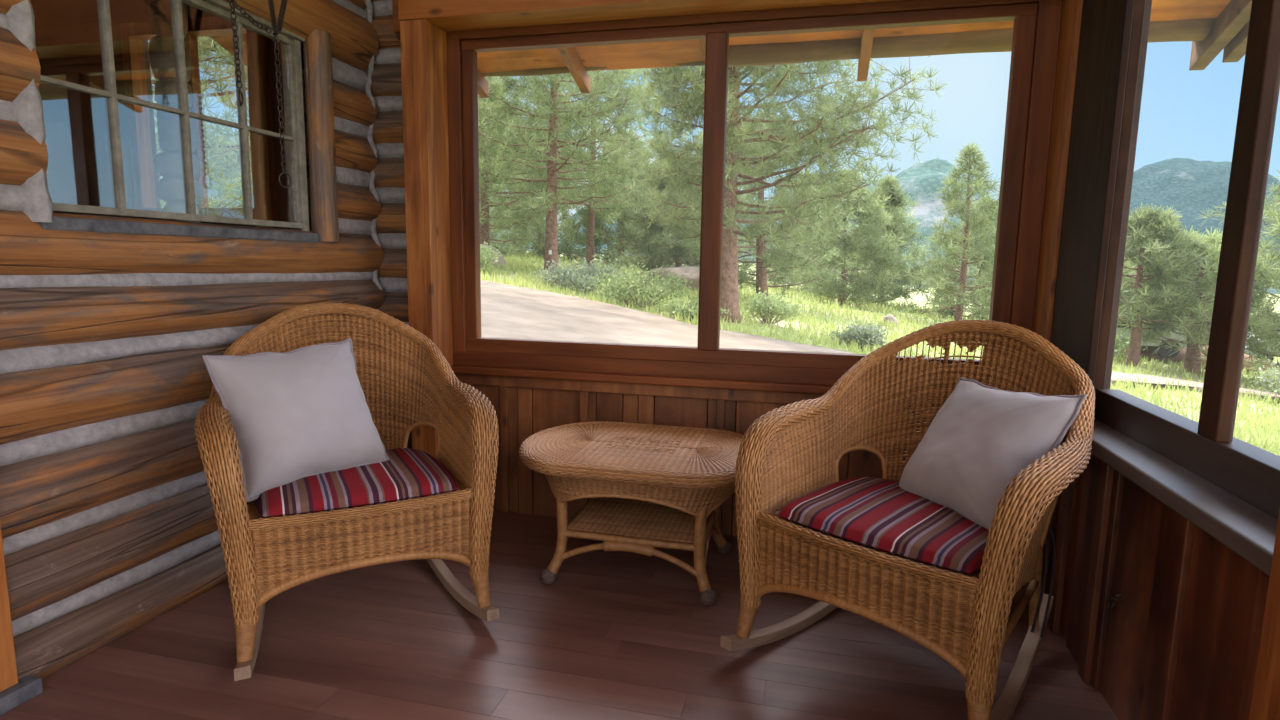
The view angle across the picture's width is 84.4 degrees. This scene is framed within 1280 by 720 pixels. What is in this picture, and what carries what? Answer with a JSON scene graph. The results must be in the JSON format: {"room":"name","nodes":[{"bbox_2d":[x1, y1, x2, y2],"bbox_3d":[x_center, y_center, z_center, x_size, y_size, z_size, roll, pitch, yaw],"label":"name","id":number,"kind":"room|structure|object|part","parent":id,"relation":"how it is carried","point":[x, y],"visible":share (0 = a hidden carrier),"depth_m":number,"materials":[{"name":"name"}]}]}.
{"room":"enclosed porch","nodes":[
{"label":"enclosed porch","id":0,"kind":"room"},
{"bbox_2d":[31,0,289,228],"bbox_3d":[-3.889,-0.487,1.614,4.040,2.900,4.750,3,8,14],"label":"wall","id":1,"kind":"structure","parent":0,"point":[67,32],"depth_m":3.56,"materials":[{"name":"orange wood"}]},
{"bbox_2d":[149,0,202,222],"bbox_3d":[-2.024,-0.671,3.126,0.169,2.710,0.173,3,8,14],"label":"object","id":2,"kind":"structure","parent":1,"relation":"on","point":[168,163],"depth_m":3.02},
{"bbox_2d":[246,29,272,227],"bbox_3d":[-1.755,-0.676,3.304,0.096,2.681,0.072,3,8,14],"label":"pole","id":3,"kind":"object","parent":1,"relation":"in","point":[258,143],"visible":0.36,"depth_m":3.23,"materials":[{"name":"brown wood"}]},
{"bbox_2d":[0,0,384,679],"bbox_3d":[-1.848,-0.368,1.120,0.243,2.737,4.555,3,8,14],"label":"wall","id":4,"kind":"structure","parent":0,"point":[108,521],"depth_m":2.10,"materials":[{"name":"brown wood"}]},
{"bbox_2d":[0,524,17,691],"bbox_3d":[-1.631,-0.218,1.588,0.030,2.155,0.202,3,8,14],"label":"structure","id":5,"kind":"structure","parent":4,"relation":"attached to","point":[8,668],"depth_m":1.79,"materials":[{"name":"orange wood"}]},
{"bbox_2d":[38,0,320,241],"bbox_3d":[-1.491,-0.822,2.342,0.115,0.820,1.085,3,8,14],"label":"window","id":6,"kind":"structure","parent":4,"relation":"in","point":[290,42],"depth_m":2.36,"materials":[{"name":"grey paint"}]},
{"bbox_3d":[-1.498,-0.434,2.395,0.115,0.037,1.085,3,8,14],"label":"sill","id":7,"kind":"part","parent":6,"relation":"part of","materials":[{"name":"brown wood"}]},
{"bbox_2d":[229,0,243,105],"bbox_3d":[-1.329,-1.098,2.348,0.021,0.496,0.076,3,8,14],"label":"chain","id":8,"kind":"object","parent":4,"relation":"hanging from","point":[234,6],"visible":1,"depth_m":2.33,"materials":[{"name":"metal"}]},
{"bbox_2d":[228,0,271,33],"bbox_3d":[-1.336,-1.224,2.280,0.028,0.227,0.351,3,8,16],"label":"chain","id":9,"kind":"object","parent":4,"relation":"hanging from","point":[240,9],"visible":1,"depth_m":2.37,"materials":[{"name":"metal"}]},
{"bbox_2d":[268,0,286,34],"bbox_3d":[-1.274,-1.251,2.474,0.026,0.223,0.111,3,8,14],"label":"leather strap","id":10,"kind":"object","parent":9,"relation":"hanging from","point":[277,28],"visible":1,"depth_m":2.48,"materials":[{"name":"black leather"}]},
{"bbox_2d":[273,35,291,187],"bbox_3d":[-1.282,-0.882,2.524,0.021,0.524,0.049,3,8,14],"label":"hanging chain","id":11,"kind":"object","parent":10,"relation":"hanging from","point":[275,42],"visible":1,"depth_m":2.52,"materials":[{"name":"metal"}]},
{"bbox_2d":[303,29,339,241],"bbox_3d":[-1.308,-0.906,2.897,0.102,0.830,0.109,8,11,42],"label":"wooden post","id":12,"kind":"object","parent":4,"relation":"attached to","point":[317,48],"depth_m":2.86,"materials":[{"name":"brown wood"}]},
{"bbox_2d":[0,510,1118,719],"bbox_3d":[-0.486,1.035,0.963,2.939,0.030,4.549,3,8,14],"label":"floor","id":13,"kind":"structure","parent":0,"point":[616,635],"depth_m":2.07,"materials":[{"name":"brown wood"}]},
{"bbox_2d":[0,675,42,714],"bbox_3d":[-1.726,0.920,1.389,0.060,0.042,1.000,3,8,14],"label":"structure","id":14,"kind":"structure","parent":13,"relation":"on","point":[27,687],"depth_m":1.81,"materials":[{"name":"blue paint"}]},
{"bbox_2d":[194,302,498,680],"bbox_3d":[-0.956,0.326,2.336,0.846,0.984,0.898,-3,9,-29],"label":"rocking chair","id":15,"kind":"object","parent":13,"relation":"on","point":[262,563],"visible":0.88,"depth_m":2.16,"materials":[{"name":"wicker"}]},
{"bbox_3d":[-1.067,0.764,1.919,0.057,0.138,0.064,-3,9,-29],"label":"leg","id":16,"kind":"part","parent":15,"relation":"part of","materials":[{"name":"wicker"}]},
{"bbox_2d":[255,448,457,516],"bbox_3d":[-0.917,0.373,2.271,0.571,0.058,0.531,-3,9,-29],"label":"seat cushion","id":17,"kind":"object","parent":15,"relation":"on","point":[408,473],"visible":0.66,"depth_m":2.11,"materials":[{"name":"red fabric"}]},
{"bbox_2d":[202,338,388,501],"bbox_3d":[-1.055,0.169,2.219,0.265,0.430,0.471,7,10,39],"label":"throw pillow","id":18,"kind":"object","parent":17,"relation":"on","point":[302,412],"visible":0.98,"depth_m":2.13,"materials":[{"name":"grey fabric"}]},
{"bbox_3d":[-0.935,0.405,2.307,0.634,0.012,0.653,-3,9,-29],"label":"seat","id":19,"kind":"part","parent":15,"relation":"part of","materials":[{"name":"wicker"}]},
{"bbox_3d":[-0.505,0.730,2.230,0.057,0.138,0.064,-3,9,-29],"label":"leg","id":20,"kind":"part","parent":15,"relation":"part of","materials":[{"name":"wicker"}]},
{"bbox_2d":[519,421,743,605],"bbox_3d":[0.008,0.550,2.651,0.917,0.485,0.677,3,8,14],"label":"table","id":21,"kind":"object","parent":13,"relation":"on","point":[656,458],"visible":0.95,"depth_m":2.48,"materials":[{"name":"wicker"}]},
{"bbox_3d":[-0.300,0.615,2.527,0.089,0.341,0.043,-4,9,-30],"label":"leg","id":22,"kind":"part","parent":21,"relation":"part of","materials":[{"name":"wicker"}]},
{"bbox_2d":[568,497,710,543],"bbox_3d":[0.007,0.599,2.657,0.486,0.015,0.365,3,8,14],"label":"shelf","id":23,"kind":"object","parent":21,"relation":"attached to","point":[607,519],"depth_m":2.60,"materials":[{"name":"wicker"}]},
{"bbox_3d":[0.007,0.609,2.659,0.521,0.026,0.399,3,8,14],"label":"shelf frame","id":24,"kind":"part","parent":21,"relation":"part of","materials":[{"name":"wicker"}]},
{"bbox_3d":[0.217,0.641,2.401,0.043,0.341,0.089,-4,9,-31],"label":"leg","id":25,"kind":"part","parent":21,"relation":"part of","materials":[{"name":"wicker"}]},
{"bbox_3d":[0.314,0.589,2.788,0.089,0.341,0.043,-4,9,-30],"label":"leg","id":26,"kind":"part","parent":21,"relation":"part of","materials":[{"name":"wicker"}]},
{"bbox_2d":[720,319,1094,719],"bbox_3d":[0.807,0.393,2.055,0.846,0.984,0.898,9,11,44],"label":"rocking chair","id":27,"kind":"object","parent":13,"relation":"on","point":[790,452],"visible":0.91,"depth_m":2.01,"materials":[{"name":"wicker"}]},
{"bbox_3d":[0.318,0.765,2.072,0.057,0.138,0.064,9,11,44],"label":"leg","id":28,"kind":"part","parent":27,"relation":"part of","materials":[{"name":"wicker"}]},
{"bbox_3d":[0.775,0.470,2.033,0.634,0.012,0.653,9,11,44],"label":"seat","id":29,"kind":"part","parent":27,"relation":"part of","materials":[{"name":"wicker"}]},
{"bbox_2d":[775,477,1056,637],"bbox_3d":[0.771,0.585,2.014,0.625,0.356,0.561,9,11,44],"label":"seat cushion","id":30,"kind":"object","parent":27,"relation":"on","point":[872,512],"visible":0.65,"depth_m":1.90,"materials":[{"name":"red fabric"}]},
{"bbox_2d":[899,377,1086,529],"bbox_3d":[0.973,0.268,2.029,0.285,0.411,0.478,-2,8,-18],"label":"throw pillow","id":31,"kind":"object","parent":30,"relation":"on","point":[982,436],"visible":0.81,"depth_m":1.92,"materials":[{"name":"grey fabric"}]},
{"bbox_3d":[0.777,0.834,1.627,0.057,0.138,0.064,9,11,44],"label":"leg","id":32,"kind":"part","parent":27,"relation":"part of","materials":[{"name":"wicker"}]},
{"bbox_3d":[1.169,0.641,2.087,0.034,0.348,0.069,9,11,44],"label":"leg","id":33,"kind":"part","parent":27,"relation":"part of","materials":[{"name":"wicker"}]},
{"bbox_2d":[1249,509,1279,719],"bbox_3d":[1.002,-0.118,0.972,0.022,2.300,0.185,3,8,14],"label":"structure","id":34,"kind":"structure","parent":13,"relation":"on","point":[1265,704],"depth_m":1.12,"materials":[{"name":"orange wood"}]},
{"bbox_2d":[392,0,1062,535],"bbox_3d":[0.270,-0.608,2.897,2.810,2.780,0.140,3,8,14],"label":"wall","id":35,"kind":"structure","parent":0,"point":[524,407],"depth_m":3.08,"materials":[{"name":"orange wood"}]},
{"bbox_2d":[363,0,408,447],"bbox_3d":[-1.181,-0.705,3.349,0.550,2.754,0.229,3,8,14],"label":"structure","id":36,"kind":"structure","parent":35,"relation":"attached to","point":[385,135],"depth_m":3.25,"materials":[{"name":"brown wood"}]},
{"bbox_2d":[400,19,452,458],"bbox_3d":[-0.924,-0.350,3.103,0.116,2.115,0.172,3,8,14],"label":"structure","id":37,"kind":"structure","parent":35,"relation":"attached to","point":[423,44],"depth_m":3.00,"materials":[{"name":"orange wood"}]},
{"bbox_2d":[398,0,901,31],"bbox_3d":[0.253,-1.447,2.658,2.512,0.214,0.176,3,8,14],"label":"structure","id":38,"kind":"structure","parent":35,"relation":"attached to","point":[447,15],"depth_m":2.77,"materials":[{"name":"orange wood"}]},
{"bbox_3d":[0.195,0.130,2.972,2.620,0.055,0.022,3,8,14],"label":"apron rail","id":39,"kind":"part","parent":35,"relation":"part of","materials":[{"name":"brown wood"}]},
{"bbox_2d":[446,0,1062,400],"bbox_3d":[0.289,-0.632,2.863,2.460,1.493,0.120,3,8,14],"label":"window","id":40,"kind":"structure","parent":35,"relation":"in","point":[1037,23],"depth_m":2.85,"materials":[{"name":"brown wood"}]},
{"bbox_3d":[0.274,0.092,2.951,2.460,0.034,0.095,3,8,14],"label":"sill","id":41,"kind":"part","parent":40,"relation":"part of","materials":[{"name":"brown wood"}]},
{"bbox_3d":[0.309,0.014,2.970,2.390,0.125,0.072,3,8,14],"label":"rail","id":42,"kind":"part","parent":40,"relation":"part of","materials":[{"name":"brown wood"}]},
{"bbox_3d":[0.330,-1.329,2.784,2.390,0.090,0.072,3,8,14],"label":"head rail","id":43,"kind":"part","parent":40,"relation":"part of","materials":[{"name":"brown wood"}]},
{"bbox_2d":[209,0,1251,97],"bbox_3d":[-0.419,-2.070,0.753,5.130,2.102,5.820,3,8,14],"label":"roof eave","id":44,"kind":"structure","parent":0,"point":[1212,26],"depth_m":3.31,"materials":[{"name":"orange wood"}]},
{"bbox_2d":[1027,0,1269,719],"bbox_3d":[0.986,-0.236,0.396,0.138,2.750,4.500,3,8,14],"label":"wall","id":45,"kind":"structure","parent":0,"point":[1182,642],"depth_m":1.92,"materials":[{"name":"brown wood"}]},
{"bbox_2d":[1024,0,1082,584],"bbox_3d":[1.464,-0.231,2.520,0.047,2.115,0.170,3,8,14],"label":"structure","id":46,"kind":"structure","parent":45,"relation":"attached to","point":[1072,9],"depth_m":2.44,"materials":[{"name":"orange wood"}]},
{"bbox_3d":[1.454,-0.677,2.180,0.120,1.710,0.370,3,8,14],"label":"corner panel","id":47,"kind":"part","parent":45,"relation":"part of","materials":[{"name":"brown wood"}]},
{"bbox_2d":[1107,595,1122,619],"bbox_3d":[1.235,0.636,1.827,0.033,0.080,0.052,3,8,14],"label":"hook","id":48,"kind":"object","parent":45,"relation":"attached to","point":[1112,600],"visible":1,"depth_m":1.83,"materials":[{"name":"metal"}]},
{"bbox_2d":[1091,0,1279,575],"bbox_3d":[0.933,-0.252,0.208,0.192,1.468,4.123,3,8,14],"label":"window","id":49,"kind":"structure","parent":45,"relation":"in","point":[1227,486],"depth_m":1.51,"materials":[{"name":"brown wood"}]},
{"bbox_3d":[0.878,0.458,0.283,0.117,0.040,4.050,3,8,14],"label":"sill","id":50,"kind":"part","parent":49,"relation":"part of","materials":[{"name":"wood"}]},
{"bbox_3d":[0.967,0.398,0.258,0.068,0.092,4.060,3,8,14],"label":"rail","id":51,"kind":"part","parent":49,"relation":"part of","materials":[{"name":"brown wood"}]},
{"label":"outside","id":52,"kind":"structure","parent":0,"visible":0},
{"bbox_2d":[1129,158,1279,250],"bbox_3d":[279.907,-68.253,367.597,313.600,73.674,280.000,3,8,14],"label":"hill","id":53,"kind":"structure","parent":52,"point":[1191,186],"depth_m":337.23,"materials":[{"name":"green plant"}]},
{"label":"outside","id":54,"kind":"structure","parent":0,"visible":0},
{"bbox_2d":[559,160,775,252],"bbox_3d":[19.519,-86.366,420.223,266.000,70.883,308.000,3,8,14],"label":"hill","id":55,"kind":"structure","parent":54,"point":[657,160],"depth_m":361.79,"materials":[{"name":"green plant"}]},
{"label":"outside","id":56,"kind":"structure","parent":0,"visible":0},
{"bbox_2d":[794,158,992,287],"bbox_3d":[87.333,-42.370,221.915,140.000,42.205,168.000,3,8,14],"label":"hill","id":57,"kind":"structure","parent":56,"point":[922,179],"depth_m":196.78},
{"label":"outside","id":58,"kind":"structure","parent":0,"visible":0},
{"bbox_2d":[695,234,1279,293],"bbox_3d":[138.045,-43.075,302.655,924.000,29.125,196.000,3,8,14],"label":"hill","id":59,"kind":"structure","parent":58,"point":[1273,290],"depth_m":254.99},
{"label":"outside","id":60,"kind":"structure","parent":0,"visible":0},
{"bbox_2d":[480,247,1279,455],"bbox_3d":[21.728,-9.754,86.812,320.000,7.410,260.000,3,8,14],"label":"ground","id":61,"kind":"structure","parent":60,"point":[918,300],"depth_m":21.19,"materials":[{"name":"green plant"}]},
{"bbox_2d":[148,36,252,207],"bbox_3d":[-7.085,-5.496,9.123,6.403,9.402,6.180,5,9,26],"label":"pine","id":62,"kind":"object","parent":61,"relation":"on","point":[205,44],"visible":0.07,"depth_m":9.10,"materials":[{"name":"green plant"}]},
{"bbox_2d":[480,241,502,271],"bbox_3d":[-5.649,-3.292,22.226,2.623,1.088,2.906,0,8,-9],"label":"shrub","id":63,"kind":"object","parent":61,"relation":"on","point":[484,256],"visible":0.24,"depth_m":21.74,"materials":[{"name":"green plant"}]},
{"bbox_2d":[480,244,505,268],"bbox_3d":[-5.877,-3.757,26.557,1.543,1.227,1.277,3,8,14],"label":"boulder","id":64,"kind":"object","parent":61,"relation":"on","point":[502,259],"visible":0.15,"depth_m":26.26,"materials":[{"name":"grey stone"}]},
{"bbox_2d":[478,78,573,257],"bbox_3d":[-8.270,-10.322,37.981,9.833,10.723,9.668,1,8,1],"label":"pine","id":65,"kind":"object","parent":61,"relation":"on","point":[495,208],"visible":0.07,"depth_m":38.10,"materials":[{"name":"green plant"}]},
{"bbox_2d":[478,76,592,256],"bbox_3d":[-6.273,-8.942,28.863,8.902,9.906,9.298,1,8,1],"label":"pine","id":66,"kind":"object","parent":61,"relation":"on","point":[485,226],"visible":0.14,"depth_m":28.61,"materials":[{"name":"green plant"}]},
{"bbox_2d":[489,124,614,261],"bbox_3d":[-6.400,-9.878,42.790,8.597,9.098,8.996,5,9,25],"label":"pine","id":67,"kind":"object","parent":61,"relation":"on","point":[537,250],"visible":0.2,"depth_m":41.76,"materials":[{"name":"green plant"}]},
{"bbox_2d":[478,69,661,275],"bbox_3d":[-3.181,-8.919,24.558,8.440,12.090,9.116,2,8,9],"label":"pine","id":68,"kind":"object","parent":61,"relation":"on","point":[551,119],"visible":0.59,"depth_m":24.10,"materials":[{"name":"green plant"}]},
{"bbox_2d":[533,255,629,291],"bbox_3d":[-1.617,-2.489,20.329,2.798,1.041,2.663,6,9,30],"label":"shrub","id":69,"kind":"object","parent":61,"relation":"on","point":[583,279],"visible":0.84,"depth_m":19.98,"materials":[{"name":"green plant"}]},
{"bbox_2d":[509,68,692,266],"bbox_3d":[-2.308,-10.219,30.713,7.636,12.916,7.908,-6,11,-41],"label":"pine","id":70,"kind":"object","parent":61,"relation":"on","point":[591,213],"visible":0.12,"depth_m":30.05,"materials":[{"name":"green plant"}]},
{"bbox_2d":[558,131,674,266],"bbox_3d":[-1.169,-9.327,42.670,7.890,9.071,7.694,3,8,14],"label":"pine","id":71,"kind":"object","parent":61,"relation":"on","point":[618,216],"visible":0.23,"depth_m":41.57,"materials":[{"name":"green plant"}]},
{"bbox_2d":[588,258,693,306],"bbox_3d":[0.020,-1.942,17.923,2.863,1.289,2.372,3,8,14],"label":"shrub","id":72,"kind":"object","parent":61,"relation":"on","point":[612,287],"visible":0.98,"depth_m":17.82,"materials":[{"name":"green plant"}]},
{"bbox_2d":[637,266,699,290],"bbox_3d":[1.529,-3.218,29.276,3.731,1.352,3.214,3,8,14],"label":"dirt mound","id":73,"kind":"object","parent":61,"relation":"on","point":[687,271],"visible":0.31,"depth_m":28.16,"materials":[{"name":"beige soil"}]},
{"bbox_2d":[596,152,750,273],"bbox_3d":[1.418,-6.275,31.828,6.732,6.513,6.833,-3,9,-27],"label":"pine","id":74,"kind":"object","parent":61,"relation":"on","point":[672,255],"visible":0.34,"depth_m":30.84,"materials":[{"name":"green plant"}]},
{"bbox_2d":[625,153,755,266],"bbox_3d":[2.975,-8.921,44.919,9.101,8.957,8.706,-2,9,-23],"label":"pine","id":75,"kind":"object","parent":61,"relation":"on","point":[739,237],"visible":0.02,"depth_m":43.71,"materials":[{"name":"green plant"}]},
{"bbox_2d":[657,297,730,321],"bbox_3d":[1.259,-1.188,16.527,1.457,0.568,1.628,8,11,43],"label":"shrub","id":76,"kind":"object","parent":61,"relation":"on","point":[692,308],"visible":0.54,"depth_m":16.23,"materials":[{"name":"green plant"}]},
{"bbox_2d":[659,108,859,301],"bbox_3d":[4.348,-5.674,26.265,7.386,7.335,6.724,2,8,10],"label":"pine","id":77,"kind":"object","parent":61,"relation":"on","point":[761,259],"visible":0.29,"depth_m":25.37,"materials":[{"name":"green plant"}]},
{"bbox_2d":[740,287,805,323],"bbox_3d":[3.475,-1.438,18.744,1.561,0.955,1.778,-3,9,-24],"label":"shrub","id":78,"kind":"object","parent":61,"relation":"on","point":[758,305],"visible":0.99,"depth_m":18.50,"materials":[{"name":"green plant"}]},
{"bbox_2d":[612,56,946,323],"bbox_3d":[2.934,-6.804,16.463,8.102,12.114,8.233,3,8,18],"label":"pine","id":79,"kind":"object","parent":61,"relation":"on","point":[737,144],"visible":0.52,"depth_m":16.21,"materials":[{"name":"green plant"}]},
{"bbox_2d":[753,171,848,290],"bbox_3d":[10.661,-7.955,45.185,6.983,8.289,6.472,-1,8,-15],"label":"pine","id":80,"kind":"object","parent":61,"relation":"on","point":[778,280],"visible":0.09,"depth_m":44.46,"materials":[{"name":"green plant"}]},
{"bbox_2d":[782,168,914,307],"bbox_3d":[10.337,-5.863,34.443,6.077,6.818,5.621,-4,9,-32],"label":"pine","id":81,"kind":"object","parent":61,"relation":"on","point":[871,278],"visible":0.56,"depth_m":33.45,"materials":[{"name":"green plant"}]},
{"bbox_2d":[829,318,887,348],"bbox_3d":[4.951,-0.581,16.005,1.298,0.687,1.187,3,8,14],"label":"shrub","id":82,"kind":"object","parent":61,"relation":"on","point":[864,335],"visible":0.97,"depth_m":15.78,"materials":[{"name":"green plant"}]},
{"bbox_2d":[837,175,933,310],"bbox_3d":[13.997,-6.260,40.373,6.245,8.601,6.368,-1,8,-15],"label":"pine","id":83,"kind":"object","parent":61,"relation":"on","point":[896,205],"visible":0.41,"depth_m":39.39,"materials":[{"name":"green plant"}]},
{"bbox_2d":[882,314,897,325],"bbox_3d":[8.862,-1.331,25.050,0.531,0.588,0.437,0,8,-10],"label":"boulder","id":84,"kind":"object","parent":61,"relation":"on","point":[891,317],"visible":0.48,"depth_m":24.92,"materials":[{"name":"grey stone"}]},
{"bbox_2d":[904,141,1000,321],"bbox_3d":[13.233,-4.999,28.787,4.511,7.674,5.056,6,9,33],"label":"pine","id":85,"kind":"object","parent":61,"relation":"on","point":[960,264],"visible":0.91,"depth_m":28.53,"materials":[{"name":"green plant"}]},
{"bbox_2d":[923,193,997,319],"bbox_3d":[18.067,-5.238,37.487,5.797,7.120,6.063,3,8,14],"label":"pine","id":86,"kind":"object","parent":61,"relation":"on","point":[981,201],"visible":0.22,"depth_m":36.82,"materials":[{"name":"green plant"}]},
{"bbox_2d":[1114,331,1147,357],"bbox_3d":[15.464,-0.579,23.808,3.176,1.156,2.909,-6,10,-40],"label":"shrub","id":87,"kind":"object","parent":61,"relation":"on","point":[1122,344],"visible":0.11,"depth_m":22.99,"materials":[{"name":"green plant"}]},
{"bbox_2d":[1116,313,1187,358],"bbox_3d":[17.694,-0.970,26.200,4.300,1.520,1.800,2,8,8],"label":"shrub","id":88,"kind":"object","parent":61,"relation":"on","point":[1162,351],"visible":0.08,"depth_m":25.22,"materials":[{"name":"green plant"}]},
{"bbox_2d":[1117,202,1211,366],"bbox_3d":[15.501,-2.272,21.997,4.182,5.153,4.066,-1,8,-11],"label":"pine","id":89,"kind":"object","parent":61,"relation":"on","point":[1138,233],"visible":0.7,"depth_m":21.16,"materials":[{"name":"green plant"}]},
{"bbox_2d":[1122,222,1210,334],"bbox_3d":[22.889,-3.147,32.219,6.522,6.898,6.983,0,8,-9],"label":"pine","id":90,"kind":"object","parent":61,"relation":"on","point":[1156,222],"visible":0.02,"depth_m":31.44,"materials":[{"name":"green plant"}]},
{"bbox_2d":[1115,346,1271,372],"bbox_3d":[20.466,-0.126,27.159,5.431,1.254,4.094,3,8,14],"label":"dirt mound","id":91,"kind":"object","parent":61,"relation":"on","point":[1151,353],"visible":0.02,"depth_m":25.58,"materials":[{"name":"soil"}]},
{"bbox_2d":[1118,225,1279,373],"bbox_3d":[17.683,-1.860,22.226,5.123,4.813,5.426,3,8,14],"label":"pine","id":92,"kind":"object","parent":61,"relation":"on","point":[1195,340],"visible":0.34,"depth_m":21.23,"materials":[{"name":"green plant"}]},
{"bbox_2d":[1151,168,1279,374],"bbox_3d":[21.566,-3.001,21.732,7.600,8.206,7.750,-2,8,-21],"label":"pine","id":93,"kind":"object","parent":61,"relation":"on","point":[1274,215],"visible":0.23,"depth_m":22.64,"materials":[{"name":"green plant"}]},
{"bbox_2d":[1245,334,1279,363],"bbox_3d":[27.572,-0.551,30.428,4.300,1.520,1.800,1,8,0],"label":"shrub","id":94,"kind":"object","parent":61,"relation":"on","point":[1247,334],"visible":0.02,"depth_m":29.61,"materials":[{"name":"green plant"}]},
{"bbox_2d":[1252,359,1279,396],"bbox_3d":[15.933,0.622,16.331,2.747,1.232,2.826,7,10,37],"label":"shrub","id":95,"kind":"object","parent":61,"relation":"on","point":[1272,373],"visible":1,"depth_m":17.24,"materials":[{"name":"green plant"}]},
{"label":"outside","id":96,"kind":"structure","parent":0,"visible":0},
{"bbox_2d":[161,152,627,255],"bbox_3d":[-121.128,-64.941,292.084,336.000,59.063,336.000,3,8,14],"label":"hill","id":97,"kind":"structure","parent":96,"point":[218,188],"depth_m":214.17,"materials":[{"name":"green plant"}]},
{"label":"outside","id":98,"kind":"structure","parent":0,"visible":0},
{"bbox_2d":[481,280,853,353],"bbox_3d":[-4.496,-0.888,12.984,16.763,2.169,10.644,5,9,29],"label":"gravel drive","id":99,"kind":"structure","parent":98,"point":[507,311],"depth_m":13.01,"materials":[{"name":"beige gravel"}]},
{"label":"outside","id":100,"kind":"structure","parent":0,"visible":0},
{"bbox_2d":[1111,371,1279,403],"bbox_3d":[14.696,0.813,17.821,8.784,1.139,2.510,0,8,-7],"label":"dirt track","id":101,"kind":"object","parent":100,"point":[1120,375],"visible":0.31,"depth_m":17.55,"materials":[{"name":"beige soil"}]}
]}

